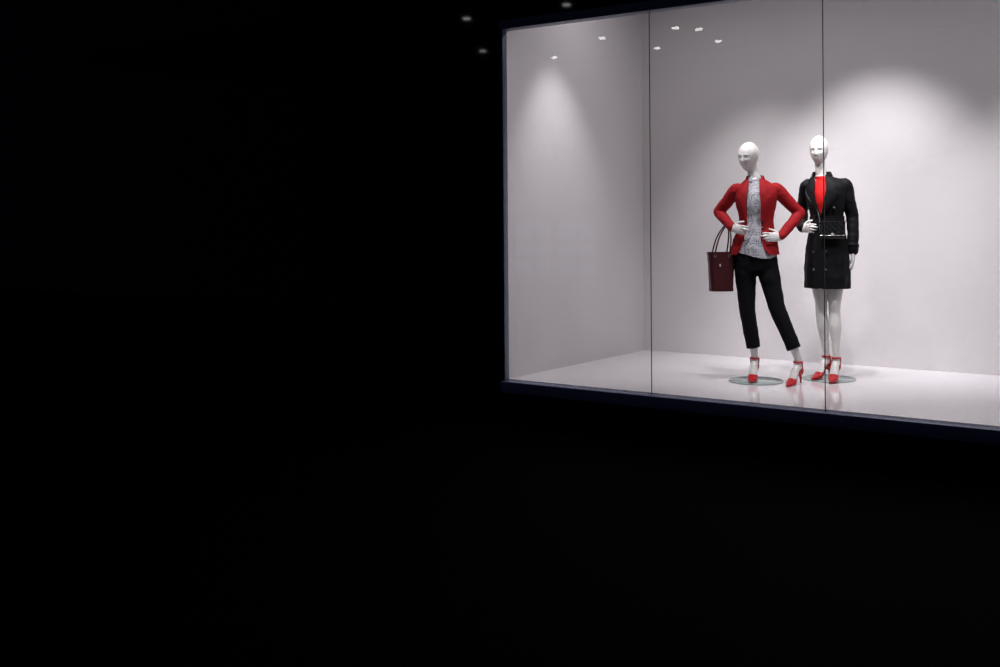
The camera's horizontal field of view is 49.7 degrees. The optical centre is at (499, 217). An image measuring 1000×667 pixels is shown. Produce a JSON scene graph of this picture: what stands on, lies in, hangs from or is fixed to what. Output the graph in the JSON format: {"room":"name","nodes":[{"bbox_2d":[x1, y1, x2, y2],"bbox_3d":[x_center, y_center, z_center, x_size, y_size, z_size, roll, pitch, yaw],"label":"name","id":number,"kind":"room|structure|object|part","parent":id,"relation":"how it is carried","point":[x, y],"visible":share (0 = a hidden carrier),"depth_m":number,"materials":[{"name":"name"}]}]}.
{"room":"outside clothing store","nodes":[
{"label":"outside clothing store","id":0,"kind":"room"},
{"bbox_2d":[0,0,999,485],"bbox_3d":[-7.082,-2.321,13.664,32.750,8.000,0.220,0,0,35],"label":"wall","id":1,"kind":"structure","parent":0,"point":[291,198],"depth_m":10.00,"materials":[{"name":"black"}]},
{"bbox_2d":[498,0,748,30],"bbox_3d":[3.151,-1.547,6.399,7.660,0.070,0.110,0,0,35],"label":"trim","id":2,"kind":"structure","parent":1,"relation":"attached to","point":[652,6],"depth_m":8.02,"materials":[{"name":"grey metal"}]},
{"bbox_2d":[500,380,999,444],"bbox_3d":[3.162,1.314,6.386,7.660,0.088,0.078,0,0,35],"label":"trim","id":3,"kind":"structure","parent":1,"relation":"attached to","point":[957,432],"depth_m":7.29,"materials":[{"name":"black metal"}]},
{"bbox_2d":[822,0,825,411],"bbox_3d":[2.132,-0.114,7.113,0.005,2.782,0.006,0,0,35],"label":"seal","id":4,"kind":"object","parent":3,"relation":"on","point":[822,0],"visible":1,"depth_m":7.11,"materials":[{"name":"grey plastic"}]},
{"label":"pane","id":5,"kind":"object","parent":3,"relation":"on","visible":0},
{"bbox_2d":[649,12,651,394],"bbox_3d":[1.092,-0.107,7.841,0.005,2.782,0.006,0,0,35],"label":"seal","id":6,"kind":"object","parent":5,"relation":"attached to","point":[649,12],"visible":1,"depth_m":7.84,"materials":[{"name":"grey plastic"}]},
{"bbox_2d":[506,14,643,378],"bbox_3d":[0.668,-0.460,9.528,0.170,3.630,2.220,0,0,35],"label":"wall","id":7,"kind":"structure","parent":0,"point":[575,104],"depth_m":9.40,"materials":[{"name":"paint"}]},
{"bbox_2d":[500,30,508,380],"bbox_3d":[0.037,-0.099,8.579,0.020,2.782,0.058,0,0,35],"label":"trim","id":8,"kind":"structure","parent":7,"relation":"attached to","point":[503,32],"depth_m":8.56,"materials":[{"name":"grey metal"}]},
{"bbox_2d":[509,350,999,427],"bbox_3d":[3.828,1.293,7.337,7.640,0.080,2.240,0,0,35],"label":"floor","id":9,"kind":"structure","parent":0,"point":[921,395],"depth_m":8.16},
{"bbox_2d":[713,142,804,386],"bbox_3d":[1.988,0.338,8.377,0.708,1.857,0.419,0,0,27],"label":"mannequin","id":10,"kind":"object","parent":9,"relation":"on","point":[754,248],"visible":1,"depth_m":8.30},
{"bbox_2d":[707,226,733,291],"bbox_3d":[1.722,0.309,8.423,0.214,0.524,0.126,0,0,-5],"label":"handbag","id":11,"kind":"object","parent":10,"relation":"hanging from","point":[720,264],"visible":1,"depth_m":8.38,"materials":[{"name":"red leather"}]},
{"bbox_3d":[1.723,0.414,8.423,0.214,0.299,0.126,0,0,-5],"label":"trim","id":12,"kind":"part","parent":11,"relation":"part of","materials":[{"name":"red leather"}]},
{"bbox_3d":[1.984,1.262,8.383,0.419,0.009,0.419,0,0,13],"label":"plate","id":13,"kind":"part","parent":10,"relation":"part of","materials":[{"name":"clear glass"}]},
{"bbox_2d":[796,136,858,382],"bbox_3d":[2.543,0.308,8.504,0.418,1.909,0.500,0,0,-32],"label":"mannequin","id":14,"kind":"object","parent":9,"relation":"on","point":[839,195],"visible":0.91,"depth_m":8.38},
{"bbox_2d":[805,175,846,238],"bbox_3d":[2.548,-0.092,8.438,0.313,0.503,0.318,0,0,9],"label":"crossbody bag","id":15,"kind":"object","parent":14,"relation":"hanging from","point":[833,229],"visible":0.93,"depth_m":8.29,"materials":[{"name":"black leather"}]},
{"bbox_3d":[2.578,1.258,8.468,0.409,0.009,0.409,0,0,17],"label":"plate","id":16,"kind":"part","parent":14,"relation":"part of","materials":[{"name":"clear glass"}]},
{"bbox_2d":[642,0,999,375],"bbox_3d":[4.481,-0.486,8.287,7.840,3.630,0.120,0,0,35],"label":"wall","id":17,"kind":"structure","parent":0,"point":[912,87],"depth_m":9.25,"materials":[{"name":"paint"}]}
]}

